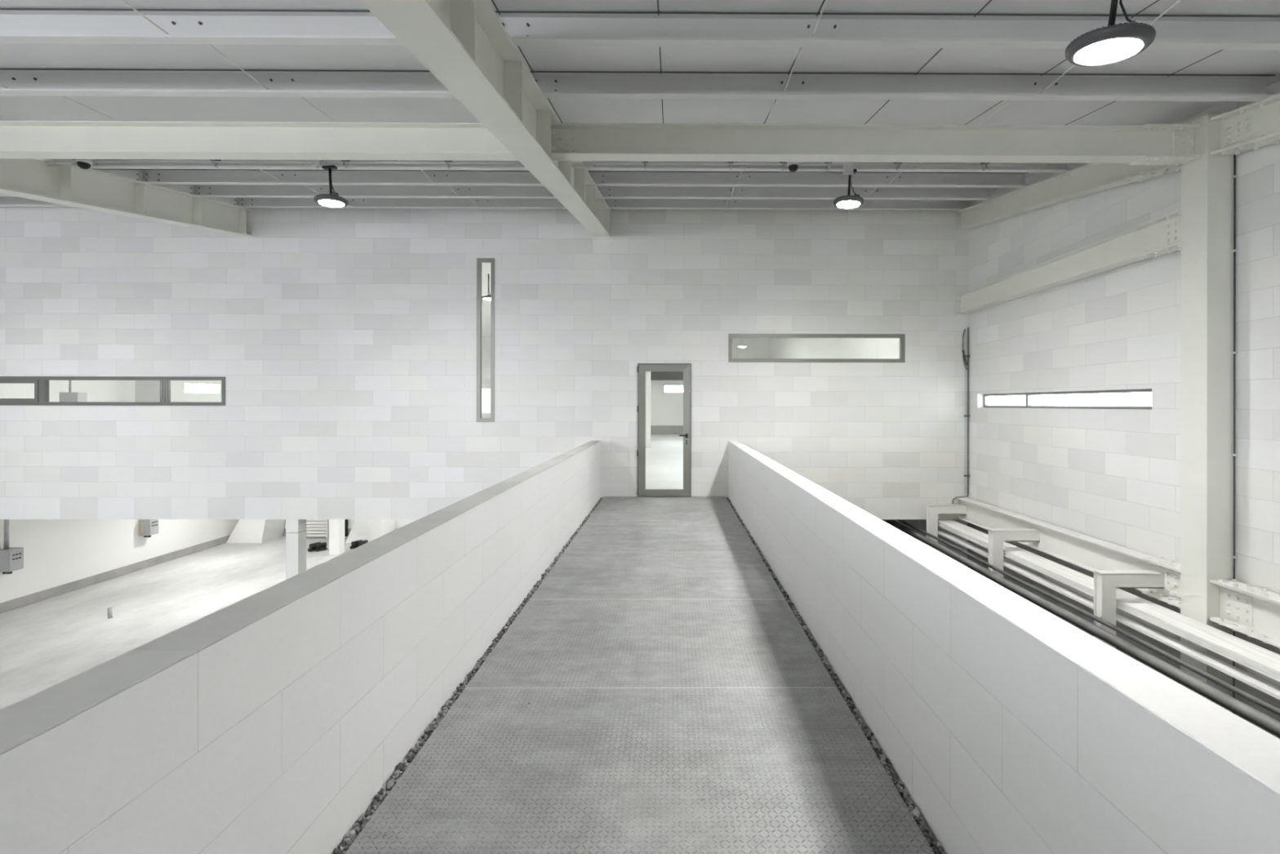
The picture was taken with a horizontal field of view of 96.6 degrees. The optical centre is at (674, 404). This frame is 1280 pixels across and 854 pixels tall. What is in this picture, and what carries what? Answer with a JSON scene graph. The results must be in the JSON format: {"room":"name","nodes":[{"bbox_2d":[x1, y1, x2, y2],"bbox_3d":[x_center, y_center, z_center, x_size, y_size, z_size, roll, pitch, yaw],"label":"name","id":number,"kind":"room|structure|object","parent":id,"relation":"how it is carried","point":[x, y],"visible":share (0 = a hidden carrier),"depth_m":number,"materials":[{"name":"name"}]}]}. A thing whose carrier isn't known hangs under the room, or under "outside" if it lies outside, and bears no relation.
{"room":"indoor elevated walkway","nodes":[
{"label":"indoor elevated walkway","id":0,"kind":"room"},
{"bbox_2d":[0,380,239,603],"bbox_3d":[-14.867,0.448,11.786,0.250,8.260,34.750,0,0,0],"label":"wall","id":1,"kind":"structure","parent":0,"point":[57,552],"depth_m":14.39,"materials":[{"name":"paint"}]},
{"bbox_2d":[0,519,23,573],"bbox_3d":[-14.586,2.806,12.498,0.323,1.804,0.290,0,0,0],"label":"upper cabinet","id":2,"kind":"object","parent":1,"relation":"attached to","point":[11,558],"visible":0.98,"depth_m":12.43,"materials":[{"name":"grey plastic"}]},
{"bbox_2d":[59,380,87,401],"bbox_3d":[-13.123,-0.960,12.421,0.400,4.960,0.200,0,0,0],"label":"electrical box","id":3,"kind":"object","parent":1,"relation":"attached to","point":[69,396],"visible":0.35,"depth_m":12.32,"materials":[{"name":"metal"}]},
{"bbox_2d":[0,534,230,613],"bbox_3d":[-14.710,4.465,7.097,0.020,0.225,25.370,0,0,0],"label":"baseboard","id":4,"kind":"structure","parent":1,"relation":"attached to","point":[10,605],"depth_m":14.67,"materials":[{"name":"concrete"}]},
{"bbox_2d":[138,519,158,537],"bbox_3d":[-14.606,2.796,15.824,0.323,1.784,0.298,0,0,0],"label":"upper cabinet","id":5,"kind":"object","parent":1,"relation":"attached to","point":[147,527],"visible":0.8,"depth_m":15.68,"materials":[{"name":"grey plastic"}]},
{"bbox_2d":[135,380,159,401],"bbox_3d":[-13.084,-0.960,14.197,0.600,4.960,0.150,0,0,0],"label":"wall","id":6,"kind":"structure","parent":0,"point":[145,390],"depth_m":14.12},
{"bbox_2d":[0,535,353,710],"bbox_3d":[-4.924,4.693,11.721,19.647,0.200,34.500,0,0,0],"label":"floor","id":7,"kind":"structure","parent":0,"point":[46,643],"depth_m":12.70,"materials":[{"name":"concrete"}]},
{"bbox_2d":[106,606,112,618],"bbox_3d":[-12.103,4.469,12.198,0.091,0.230,0.076,0,0,0],"label":"pipe","id":8,"kind":"object","parent":7,"relation":"on","point":[109,610],"visible":1,"depth_m":12.17,"materials":[{"name":"grey plastic"}]},
{"bbox_2d":[226,519,285,542],"bbox_3d":[-13.971,3.241,19.262,1.620,2.675,1.030,0,0,0],"label":"pier","id":9,"kind":"object","parent":7,"relation":"on","point":[246,531],"visible":0.36,"depth_m":18.75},
{"bbox_2d":[285,519,306,579],"bbox_3d":[-6.365,3.253,9.573,0.205,2.675,0.218,0,0,0],"label":"column","id":10,"kind":"structure","parent":7,"relation":"on","point":[295,532],"depth_m":9.46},
{"bbox_2d":[307,547,315,551],"bbox_3d":[-11.304,4.533,17.812,0.100,0.100,0.295,0,0,28],"label":"tube","id":11,"kind":"object","parent":7,"relation":"on","point":[313,548],"visible":0.69,"depth_m":17.72,"materials":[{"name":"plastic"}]},
{"bbox_2d":[309,542,320,548],"bbox_3d":[-11.249,4.418,17.813,0.144,0.144,0.295,0,0,28],"label":"tube","id":12,"kind":"object","parent":11,"relation":"on","point":[311,545],"visible":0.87,"depth_m":17.70,"materials":[{"name":"plastic"}]},
{"bbox_2d":[305,519,328,538],"bbox_3d":[-12.273,4.132,19.487,0.860,0.900,0.160,0,0,0],"label":"panel","id":13,"kind":"object","parent":7,"relation":"on","point":[308,521],"visible":0.51,"depth_m":19.43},
{"bbox_2d":[315,546,326,551],"bbox_3d":[-11.064,4.533,17.814,0.100,0.100,0.295,0,0,28],"label":"tube","id":14,"kind":"object","parent":7,"relation":"on","point":[322,548],"visible":1,"depth_m":17.77,"materials":[{"name":"plastic"}]},
{"bbox_2d":[314,542,326,548],"bbox_3d":[-11.079,4.418,17.814,0.144,0.144,0.295,0,0,28],"label":"tube","id":15,"kind":"object","parent":14,"relation":"on","point":[323,544],"visible":1,"depth_m":17.76,"materials":[{"name":"plastic"}]},
{"bbox_2d":[328,519,344,554],"bbox_3d":[-10.375,3.247,17.488,0.310,2.675,0.300,0,0,0],"label":"column","id":16,"kind":"structure","parent":7,"relation":"on","point":[336,526],"depth_m":17.34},
{"bbox_2d":[344,519,347,536],"bbox_3d":[-11.414,3.253,19.754,0.100,2.660,0.085,0,0,0],"label":"post","id":17,"kind":"object","parent":7,"relation":"on","point":[345,520],"visible":0.29,"depth_m":19.71,"materials":[{"name":"black plastic"}]},
{"bbox_2d":[345,519,395,542],"bbox_3d":[-10.246,3.247,19.294,1.250,2.675,1.010,0,0,0],"label":"pier","id":18,"kind":"object","parent":7,"relation":"on","point":[370,530],"visible":0.21,"depth_m":18.79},
{"bbox_3d":[-10.166,4.535,18.119,0.228,0.100,0.307,0,0,0],"label":"tube","id":19,"kind":"object","parent":7,"relation":"on","visible":0},
{"bbox_2d":[351,539,362,546],"bbox_3d":[-10.111,4.420,18.120,0.144,0.144,0.295,0,0,28],"label":"tube","id":20,"kind":"object","parent":19,"relation":"on","point":[353,543],"visible":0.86,"depth_m":18.01,"materials":[{"name":"plastic"}]},
{"bbox_3d":[-9.926,4.535,18.121,0.228,0.100,0.307,0,0,0],"label":"tube","id":21,"kind":"object","parent":7,"relation":"on","visible":0},
{"bbox_2d":[356,539,368,546],"bbox_3d":[-9.941,4.420,18.121,0.144,0.144,0.295,0,0,28],"label":"tube","id":22,"kind":"object","parent":21,"relation":"on","point":[362,542],"visible":0.81,"depth_m":18.04,"materials":[{"name":"plastic"}]},
{"bbox_2d":[284,519,417,528],"bbox_3d":[-4.971,3.255,19.971,19.647,2.675,0.200,0,0,0],"label":"wall","id":23,"kind":"structure","parent":0,"point":[399,522],"depth_m":19.84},
{"bbox_2d":[283,528,351,535],"bbox_3d":[-4.972,4.473,19.856,19.647,0.240,0.030,0,0,0],"label":"baseboard","id":24,"kind":"structure","parent":23,"relation":"attached to","point":[348,530],"depth_m":19.80,"materials":[{"name":"concrete"}]},
{"bbox_2d":[0,200,968,519],"bbox_3d":[-4.903,-0.756,9.596,19.647,5.348,0.250,0,0,0],"label":"wall","id":25,"kind":"structure","parent":0,"point":[343,341],"depth_m":9.48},
{"bbox_2d":[0,376,225,405],"bbox_3d":[-9.959,-0.218,9.459,4.995,0.481,0.082,0,0,0],"label":"window","id":26,"kind":"structure","parent":25,"relation":"in","point":[41,384],"depth_m":9.43,"materials":[{"name":"grey metal"}]},
{"bbox_2d":[0,158,251,235],"bbox_3d":[-7.144,-2.506,6.207,0.270,1.475,6.500,0,0,0],"label":"rafter","id":27,"kind":"object","parent":25,"relation":"attached to","point":[89,188],"visible":0.89,"depth_m":7.26,"materials":[{"name":"beige paint"}]},
{"bbox_2d":[0,184,992,199],"bbox_3d":[-4.971,-3.183,8.483,19.450,0.186,0.074,0,0,0],"label":"purlin","id":28,"kind":"object","parent":27,"relation":"on","point":[203,190],"visible":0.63,"depth_m":8.53,"materials":[{"name":"metal"}]},
{"bbox_2d":[93,168,1028,187],"bbox_3d":[-4.966,-3.048,7.633,19.450,0.186,0.074,0,0,0],"label":"purlin","id":29,"kind":"object","parent":27,"relation":"on","point":[154,176],"visible":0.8,"depth_m":7.68,"materials":[{"name":"metal"}]},
{"bbox_2d":[359,0,610,236],"bbox_3d":[-1.174,-2.330,5.193,0.270,1.808,8.600,0,0,0],"label":"rafter","id":30,"kind":"object","parent":25,"relation":"attached to","point":[465,45],"visible":0.95,"depth_m":3.56,"materials":[{"name":"beige paint"}]},
{"bbox_2d":[0,120,518,160],"bbox_3d":[-4.154,-2.363,5.107,5.947,0.270,0.155,0,0,0],"label":"cross beam","id":31,"kind":"structure","parent":30,"relation":"attached to","point":[47,140],"depth_m":5.10,"materials":[{"name":"beige paint"}]},
{"bbox_2d":[0,196,963,210],"bbox_3d":[-4.976,-3.317,9.333,19.450,0.186,0.074,0,0,0],"label":"purlin","id":32,"kind":"object","parent":30,"relation":"on","point":[9,202],"visible":0.63,"depth_m":9.38,"materials":[{"name":"metal"}]},
{"bbox_2d":[54,159,1071,172],"bbox_3d":[-4.962,-2.918,6.813,19.450,0.186,0.074,0,0,0],"label":"purlin","id":33,"kind":"object","parent":30,"relation":"on","point":[1051,167],"visible":0.13,"depth_m":6.86,"materials":[{"name":"metal"}]},
{"bbox_2d":[0,68,1275,101],"bbox_3d":[-4.948,-2.552,4.503,19.450,0.186,0.074,0,0,0],"label":"purlin","id":34,"kind":"object","parent":30,"relation":"on","point":[19,82],"visible":0.77,"depth_m":4.55,"materials":[{"name":"metal"}]},
{"bbox_2d":[208,44,268,89],"bbox_3d":[-3.207,-2.481,4.106,0.011,0.012,0.885,0,0,0],"label":"rod","id":35,"kind":"object","parent":34,"relation":"attached to","point":[211,45],"visible":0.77,"depth_m":4.17,"materials":[{"name":"white paint"}]},
{"bbox_2d":[783,47,801,92],"bbox_3d":[0.873,-2.474,4.131,0.011,0.012,0.885,0,0,0],"label":"rod","id":36,"kind":"object","parent":34,"relation":"attached to","point":[800,47],"visible":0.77,"depth_m":4.20,"materials":[{"name":"white paint"}]},
{"bbox_2d":[1040,64,1075,93],"bbox_3d":[2.913,-2.471,4.143,0.011,0.012,0.885,0,0,0],"label":"rod","id":37,"kind":"object","parent":34,"relation":"attached to","point":[1071,67],"visible":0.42,"depth_m":4.32,"materials":[{"name":"white paint"}]},
{"bbox_2d":[0,8,1279,49],"bbox_3d":[-4.943,-2.411,3.613,19.450,0.186,0.074,0,0,0],"label":"purlin","id":38,"kind":"object","parent":30,"relation":"on","point":[17,25],"visible":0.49,"depth_m":3.66,"materials":[{"name":"metal"}]},
{"bbox_2d":[120,0,168,34],"bbox_3d":[-3.202,-2.340,3.221,0.011,0.012,0.875,0,0,0],"label":"rod","id":39,"kind":"object","parent":38,"relation":"attached to","point":[123,1],"visible":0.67,"depth_m":3.44,"materials":[{"name":"white paint"}]},
{"bbox_2d":[811,0,827,37],"bbox_3d":[0.878,-2.334,3.246,0.011,0.012,0.875,0,0,0],"label":"rod","id":40,"kind":"object","parent":38,"relation":"attached to","point":[825,2],"visible":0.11,"depth_m":3.44,"materials":[{"name":"white paint"}]},
{"bbox_2d":[1148,0,1181,24],"bbox_3d":[2.918,-2.331,3.258,0.011,0.012,0.875,0,0,0],"label":"rod","id":41,"kind":"object","parent":38,"relation":"attached to","point":[1179,1],"visible":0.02,"depth_m":3.38,"materials":[{"name":"white paint"}]},
{"bbox_2d":[476,257,494,422],"bbox_3d":[-3.147,-1.066,9.506,0.296,2.728,0.070,0,0,0],"label":"window","id":42,"kind":"structure","parent":25,"relation":"in","point":[479,260],"depth_m":9.47,"materials":[{"name":"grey metal"}]},
{"bbox_2d":[636,363,691,496],"bbox_3d":[-0.175,0.440,9.576,0.899,2.239,0.346,0,0,0],"label":"door","id":43,"kind":"structure","parent":25,"relation":"in","point":[642,368],"depth_m":9.48,"materials":[{"name":"grey metal"}]},
{"bbox_2d":[728,333,905,362],"bbox_3d":[2.374,-0.936,9.539,2.953,0.477,0.070,0,0,0],"label":"window","id":44,"kind":"structure","parent":25,"relation":"in","point":[902,336],"depth_m":9.51,"materials":[{"name":"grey metal"}]},
{"bbox_2d":[951,327,969,503],"bbox_3d":[4.772,0.188,9.500,0.294,2.941,0.058,0,0,0],"label":"conduit","id":45,"kind":"object","parent":25,"relation":"attached to","point":[966,362],"visible":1,"depth_m":9.49,"materials":[{"name":"metal"}]},
{"bbox_2d":[481,262,490,336],"bbox_3d":[-4.832,-3.600,19.381,19.897,0.335,19.580,0,0,0],"label":"ceiling","id":46,"kind":"structure","parent":0,"point":[486,267],"depth_m":19.23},
{"bbox_2d":[481,273,490,299],"bbox_3d":[-4.895,-3.096,14.971,0.340,0.662,0.340,0,0,0],"label":"lamp","id":47,"kind":"object","parent":46,"relation":"hanging from","point":[488,296],"visible":0.69,"depth_m":14.92,"materials":[{"name":"metal"}]},
{"bbox_2d":[481,336,768,425],"bbox_3d":[-4.895,-0.755,29.096,19.897,5.345,0.250,0,0,0],"label":"wall","id":48,"kind":"structure","parent":0,"point":[666,409],"depth_m":29.00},
{"bbox_2d":[650,425,683,434],"bbox_3d":[-5.022,1.308,28.955,19.647,0.450,0.030,0,0,0],"label":"baseboard","id":49,"kind":"structure","parent":48,"relation":"attached to","point":[655,429],"depth_m":28.97,"materials":[{"name":"concrete"}]},
{"bbox_2d":[663,384,683,393],"bbox_3d":[0.732,-0.774,29.090,2.590,0.430,0.070,0,0,0],"label":"window","id":50,"kind":"structure","parent":48,"relation":"in","point":[664,384],"depth_m":29.05,"materials":[{"name":"grey metal"}]},
{"bbox_2d":[337,511,936,853],"bbox_3d":[-0.134,1.747,3.949,2.125,0.355,11.100,0,0,0],"label":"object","id":51,"kind":"object","parent":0,"point":[415,755],"visible":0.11,"depth_m":2.54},
{"bbox_2d":[0,440,600,853],"bbox_3d":[-1.278,1.266,3.942,0.165,1.315,11.100,0,0,0],"label":"parapet","id":52,"kind":"object","parent":51,"relation":"on","point":[272,720],"visible":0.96,"depth_m":1.76,"materials":[{"name":"concrete"}]},
{"bbox_2d":[333,497,603,853],"bbox_3d":[-1.177,1.552,5.175,0.068,0.054,8.594,0,0,0],"label":"gravel","id":53,"kind":"object","parent":51,"relation":"on","point":[359,824],"visible":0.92,"depth_m":2.70,"materials":[{"name":"gravel"}]},
{"bbox_2d":[506,687,766,688],"bbox_3d":[-0.126,1.554,3.089,2.014,0.030,0.003,0,0,0],"label":"strip","id":54,"kind":"object","parent":51,"relation":"on","point":[507,687],"visible":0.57,"depth_m":3.09,"materials":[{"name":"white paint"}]},
{"bbox_2d":[344,687,934,853],"bbox_3d":[-0.122,1.555,2.382,2.020,0.030,1.411,0,0,0],"label":"plate","id":55,"kind":"object","parent":51,"relation":"on","point":[768,770],"visible":1,"depth_m":2.33,"materials":[{"name":"metal"}]},
{"bbox_2d":[465,599,836,688],"bbox_3d":[-0.130,1.555,3.789,2.020,0.030,1.396,0,0,0],"label":"plate","id":56,"kind":"object","parent":51,"relation":"on","point":[550,642],"visible":0.86,"depth_m":3.63,"materials":[{"name":"metal"}]},
{"bbox_2d":[529,551,785,599],"bbox_3d":[-0.139,1.555,5.204,2.020,0.030,1.426,0,0,0],"label":"plate","id":57,"kind":"object","parent":51,"relation":"on","point":[575,575],"visible":0.79,"depth_m":5.08,"materials":[{"name":"metal"}]},
{"bbox_2d":[564,523,757,551],"bbox_3d":[-0.147,1.555,6.629,2.020,0.030,1.416,0,0,0],"label":"plate","id":58,"kind":"object","parent":51,"relation":"on","point":[591,537],"visible":0.79,"depth_m":6.53,"materials":[{"name":"metal"}]},
{"bbox_2d":[585,496,740,523],"bbox_3d":[-0.158,1.555,8.414,2.020,0.030,2.146,0,0,0],"label":"plate","id":59,"kind":"object","parent":51,"relation":"on","point":[611,509],"visible":0.86,"depth_m":8.17,"materials":[{"name":"metal"}]},
{"bbox_2d":[726,497,945,853],"bbox_3d":[0.895,1.556,5.185,0.061,0.054,8.587,0,0,0],"label":"gravel","id":60,"kind":"object","parent":51,"relation":"on","point":[937,848],"visible":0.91,"depth_m":2.73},
{"bbox_2d":[728,440,1279,853],"bbox_3d":[1.010,1.269,3.956,0.162,1.315,11.100,0,0,0],"label":"parapet","id":61,"kind":"object","parent":51,"relation":"on","point":[1011,727],"visible":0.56,"depth_m":1.67,"materials":[{"name":"concrete"}]},
{"bbox_2d":[0,0,1279,191],"bbox_3d":[-4.855,-2.308,2.021,19.647,2.516,15.100,0,0,0],"label":"ceiling","id":62,"kind":"structure","parent":0,"point":[12,55],"depth_m":4.37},
{"bbox_2d":[208,159,221,168],"bbox_3d":[-5.235,-2.829,6.484,0.060,0.251,0.090,0,0,0],"label":"clamp","id":63,"kind":"object","parent":62,"relation":"hanging from","point":[214,164],"visible":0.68,"depth_m":6.46,"materials":[{"name":"metal"}]},
{"bbox_2d":[47,164,841,169],"bbox_3d":[-3.010,-2.716,6.512,9.850,0.022,0.022,0,0,0],"label":"conduit","id":64,"kind":"object","parent":63,"relation":"attached to","point":[48,165],"visible":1,"depth_m":6.50,"materials":[{"name":"grey metal"}]},
{"bbox_2d":[313,164,348,208],"bbox_3d":[-3.907,-2.490,6.477,0.339,0.435,0.340,0,0,28],"label":"lamp","id":65,"kind":"object","parent":64,"relation":"hanging from","point":[333,200],"visible":1,"depth_m":6.45,"materials":[{"name":"metal"}]},
{"bbox_2d":[311,160,321,165],"bbox_3d":[-4.045,-2.729,6.421,0.100,0.075,0.030,0,0,0],"label":"junction box","id":66,"kind":"object","parent":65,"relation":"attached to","point":[313,162],"visible":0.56,"depth_m":6.41,"materials":[{"name":"white plastic"}]},
{"bbox_2d":[843,163,853,174],"bbox_3d":[1.968,-2.663,6.452,0.105,0.112,0.040,0,0,0],"label":"junction box","id":67,"kind":"object","parent":64,"relation":"attached to","point":[847,167],"visible":1,"depth_m":6.43,"materials":[{"name":"white plastic"}]},
{"bbox_2d":[833,168,864,208],"bbox_3d":[1.989,-2.485,6.512,0.339,0.424,0.339,0,0,16],"label":"lamp","id":68,"kind":"object","parent":64,"relation":"hanging from","point":[848,202],"visible":0.99,"depth_m":6.48,"materials":[{"name":"metal"}]},
{"bbox_2d":[341,160,350,168],"bbox_3d":[-3.755,-2.827,6.493,0.060,0.251,0.090,0,0,0],"label":"clamp","id":69,"kind":"object","parent":62,"relation":"hanging from","point":[344,165],"visible":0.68,"depth_m":6.48,"materials":[{"name":"metal"}]},
{"bbox_2d":[44,160,1047,166],"bbox_3d":[-1.835,-2.748,6.489,12.200,0.022,0.022,0,0,0],"label":"conduit","id":70,"kind":"object","parent":69,"relation":"attached to","point":[57,161],"visible":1,"depth_m":6.48,"materials":[{"name":"grey metal"}]},
{"bbox_2d":[74,159,93,168],"bbox_3d":[-6.654,-2.703,6.410,0.144,0.105,0.144,0,0,0],"label":"dome camera","id":71,"kind":"object","parent":70,"relation":"attached to","point":[82,163],"visible":0.94,"depth_m":6.38,"materials":[{"name":"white plastic"}]},
{"bbox_2d":[786,161,799,172],"bbox_3d":[1.346,-2.691,6.458,0.144,0.105,0.144,0,0,0],"label":"dome camera","id":72,"kind":"object","parent":70,"relation":"attached to","point":[793,166],"visible":0.94,"depth_m":6.42,"materials":[{"name":"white plastic"}]},
{"bbox_2d":[444,160,452,168],"bbox_3d":[-2.585,-2.825,6.500,0.060,0.251,0.090,0,0,0],"label":"clamp","id":73,"kind":"object","parent":62,"relation":"hanging from","point":[448,165],"visible":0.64,"depth_m":6.47,"materials":[{"name":"metal"}]},
{"bbox_2d":[825,161,832,170],"bbox_3d":[1.765,-2.819,6.526,0.060,0.251,0.090,0,0,0],"label":"clamp","id":74,"kind":"object","parent":62,"relation":"attached to","point":[828,162],"visible":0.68,"depth_m":6.50,"materials":[{"name":"metal"}]},
{"bbox_2d":[893,162,902,170],"bbox_3d":[2.565,-2.818,6.530,0.060,0.251,0.090,0,0,0],"label":"clamp","id":75,"kind":"object","parent":62,"relation":"attached to","point":[898,167],"visible":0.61,"depth_m":6.50,"materials":[{"name":"metal"}]},
{"bbox_2d":[980,162,989,170],"bbox_3d":[3.565,-2.816,6.537,0.060,0.251,0.090,0,0,0],"label":"clamp","id":76,"kind":"object","parent":62,"relation":"attached to","point":[984,167],"visible":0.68,"depth_m":6.52,"materials":[{"name":"metal"}]},
{"bbox_2d":[1065,0,1155,66],"bbox_3d":[2.029,-1.969,2.659,0.339,0.682,0.337,0,0,-16],"label":"lamp","id":77,"kind":"object","parent":62,"relation":"hanging from","point":[1113,43],"visible":1,"depth_m":2.62,"materials":[{"name":"metal"}]},
{"bbox_3d":[-4.956,-2.775,5.913,19.450,0.186,0.074,0,0,0],"label":"purlin","id":78,"kind":"object","parent":62,"relation":"attached to","visible":0},
{"bbox_2d":[61,95,118,120],"bbox_3d":[-5.254,-2.666,5.244,0.011,0.094,1.406,0,0,0],"label":"rod","id":79,"kind":"object","parent":78,"relation":"attached to","point":[61,95],"visible":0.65,"depth_m":5.10,"materials":[{"name":"white paint"}]},
{"bbox_2d":[301,97,334,121],"bbox_3d":[-3.214,-2.663,5.256,0.011,0.094,1.406,0,0,0],"label":"rod","id":80,"kind":"object","parent":78,"relation":"attached to","point":[301,97],"visible":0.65,"depth_m":5.11,"materials":[{"name":"white paint"}]},
{"bbox_2d":[764,99,775,124],"bbox_3d":[0.866,-2.657,5.281,0.011,0.094,1.406,0,0,0],"label":"rod","id":81,"kind":"object","parent":78,"relation":"attached to","point":[774,100],"visible":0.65,"depth_m":5.14,"materials":[{"name":"white paint"}]},
{"bbox_2d":[978,100,1010,124],"bbox_3d":[2.906,-2.654,5.293,0.011,0.094,1.406,0,0,0],"label":"rod","id":82,"kind":"object","parent":78,"relation":"attached to","point":[1009,100],"visible":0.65,"depth_m":5.16,"materials":[{"name":"white paint"}]},
{"bbox_2d":[645,434,683,488],"bbox_3d":[-4.840,1.725,19.346,19.897,0.385,19.250,0,0,0],"label":"floor","id":83,"kind":"structure","parent":0,"point":[664,457],"depth_m":15.01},
{"bbox_2d":[160,380,162,401],"bbox_3d":[-11.578,0.473,12.831,0.048,2.100,0.048,0,0,0],"label":"pipe","id":84,"kind":"object","parent":83,"relation":"on","point":[161,381],"visible":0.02,"depth_m":12.81,"materials":[{"name":"metal"}]},
{"bbox_2d":[162,380,164,401],"bbox_3d":[-11.516,0.473,12.831,0.048,2.100,0.048,0,0,0],"label":"pipe","id":85,"kind":"object","parent":83,"relation":"on","point":[163,381],"visible":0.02,"depth_m":12.81,"materials":[{"name":"metal"}]},
{"bbox_2d":[164,380,168,401],"bbox_3d":[-11.454,0.473,12.832,0.048,2.100,0.048,0,0,0],"label":"pipe","id":86,"kind":"object","parent":83,"relation":"on","point":[166,381],"visible":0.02,"depth_m":12.81,"materials":[{"name":"metal"}]},
{"bbox_2d":[168,380,170,401],"bbox_3d":[-11.392,0.473,12.832,0.048,2.100,0.048,0,0,0],"label":"pipe","id":87,"kind":"object","parent":83,"relation":"on","point":[169,381],"visible":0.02,"depth_m":12.81,"materials":[{"name":"metal"}]},
{"bbox_2d":[645,371,650,448],"bbox_3d":[-0.959,-1.011,20.145,0.220,5.100,0.300,0,0,0],"label":"column","id":88,"kind":"structure","parent":83,"relation":"on","point":[647,373],"depth_m":20.00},
{"bbox_2d":[768,81,1279,593],"bbox_3d":[5.030,0.552,11.880,0.250,8.110,34.700,0,0,0],"label":"wall","id":89,"kind":"structure","parent":0,"point":[1113,476],"depth_m":6.42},
{"bbox_2d":[650,371,683,380],"bbox_3d":[0.783,-1.444,28.155,7.900,0.530,0.300,0,0,0],"label":"roof beam","id":90,"kind":"structure","parent":89,"relation":"attached to","point":[655,375],"depth_m":28.00,"materials":[{"name":"metal"}]},
{"bbox_2d":[983,388,1151,409],"bbox_3d":[5.057,-0.053,7.572,0.050,0.222,3.356,0,0,0],"label":"window","id":91,"kind":"structure","parent":89,"relation":"in","point":[1028,395],"depth_m":7.25,"materials":[{"name":"grey metal"}]},
{"bbox_2d":[967,522,1279,738],"bbox_3d":[4.952,3.257,2.030,0.015,2.700,15.000,0,0,0],"label":"trim","id":92,"kind":"structure","parent":89,"relation":"attached to","point":[1275,702],"depth_m":6.09,"materials":[{"name":"metal"}]},
{"bbox_2d":[1231,154,1238,714],"bbox_3d":[4.934,1.172,5.014,0.022,6.750,0.029,0,0,0],"label":"conduit","id":93,"kind":"object","parent":89,"relation":"attached to","point":[1235,175],"visible":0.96,"depth_m":5.01,"materials":[{"name":"metal"}]},
{"bbox_3d":[3.052,4.595,3.768,3.762,0.020,18.500,0,0,0],"label":"floor","id":94,"kind":"structure","parent":0,"visible":0},
{"bbox_2d":[1180,111,1233,712],"bbox_3d":[4.754,1.012,5.159,0.372,7.190,0.460,0,0,0],"label":"steel column","id":95,"kind":"structure","parent":94,"relation":"on","point":[1206,438],"depth_m":5.03,"materials":[{"name":"metal"}]},
{"bbox_2d":[551,123,1201,165],"bbox_3d":[1.769,-2.347,5.143,5.870,0.309,0.175,0,0,0],"label":"cross beam","id":96,"kind":"structure","parent":95,"relation":"attached to","point":[1154,144],"depth_m":5.14,"materials":[{"name":"beige paint"}]},
{"bbox_2d":[955,497,1180,608],"bbox_3d":[4.806,1.727,7.410,0.198,0.397,4.238,0,0,0],"label":"beam","id":97,"kind":"structure","parent":95,"relation":"attached to","point":[1091,553],"depth_m":6.73,"materials":[{"name":"metal"}]},
{"bbox_2d":[926,504,966,551],"bbox_3d":[4.478,2.755,9.376,0.617,2.183,0.122,0,0,0],"label":"bracket","id":98,"kind":"object","parent":97,"relation":"attached to","point":[932,510],"visible":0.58,"depth_m":9.33,"materials":[{"name":"metal"}]},
{"bbox_2d":[987,528,1039,586],"bbox_3d":[4.489,2.755,7.531,0.617,2.183,0.122,0,0,0],"label":"bracket","id":99,"kind":"object","parent":97,"relation":"attached to","point":[997,537],"visible":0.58,"depth_m":7.48,"materials":[{"name":"metal"}]},
{"bbox_2d":[882,519,1279,737],"bbox_3d":[4.073,2.201,7.268,0.108,0.106,11.287,0,0,0],"label":"pipe","id":100,"kind":"object","parent":99,"relation":"attached to","point":[1271,725],"visible":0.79,"depth_m":5.12,"materials":[{"name":"metal"}]},
{"bbox_2d":[896,519,1279,715],"bbox_3d":[4.118,2.106,7.275,0.056,0.055,11.300,0,0,0],"label":"pipe","id":101,"kind":"object","parent":99,"relation":"attached to","point":[1242,693],"visible":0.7,"depth_m":5.16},
{"bbox_2d":[937,520,1279,681],"bbox_3d":[4.516,1.972,5.567,0.296,0.075,7.880,0,0,0],"label":"pipe","id":102,"kind":"object","parent":99,"relation":"attached to","point":[1266,662],"visible":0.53,"depth_m":5.26,"materials":[{"name":"metal"}]},
{"bbox_2d":[937,529,1279,699],"bbox_3d":[4.416,2.117,5.567,0.135,0.028,7.880,0,0,0],"label":"pipe","id":103,"kind":"object","parent":99,"relation":"attached to","point":[1265,686],"visible":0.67,"depth_m":5.20,"materials":[{"name":"metal"}]},
{"bbox_2d":[1093,570,1164,648],"bbox_3d":[4.501,2.755,5.636,0.617,2.183,0.122,0,0,0],"label":"bracket","id":104,"kind":"object","parent":97,"relation":"attached to","point":[1106,583],"visible":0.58,"depth_m":5.59,"materials":[{"name":"metal"}]},
{"bbox_2d":[955,207,1181,313],"bbox_3d":[4.811,-1.665,7.410,0.198,0.367,4.238,0,0,0],"label":"beam","id":105,"kind":"structure","parent":95,"relation":"attached to","point":[1161,235],"depth_m":6.62,"materials":[{"name":"metal"}]},
{"bbox_2d":[955,163,1181,229],"bbox_3d":[4.813,-2.731,7.410,0.198,0.990,4.238,0,0,0],"label":"beam","id":106,"kind":"structure","parent":95,"relation":"attached to","point":[1090,178],"depth_m":7.08,"materials":[{"name":"metal"}]},
{"bbox_2d":[1209,578,1279,648],"bbox_3d":[4.830,1.727,3.328,0.198,0.397,3.398,0,0,0],"label":"beam","id":107,"kind":"structure","parent":95,"relation":"attached to","point":[1251,611],"depth_m":4.75,"materials":[{"name":"metal"}]},
{"bbox_2d":[1210,92,1279,155],"bbox_3d":[4.836,-2.101,3.328,0.198,0.856,3.398,0,0,0],"label":"beam","id":108,"kind":"structure","parent":95,"relation":"attached to","point":[1255,125],"depth_m":4.76,"materials":[{"name":"beige paint"}]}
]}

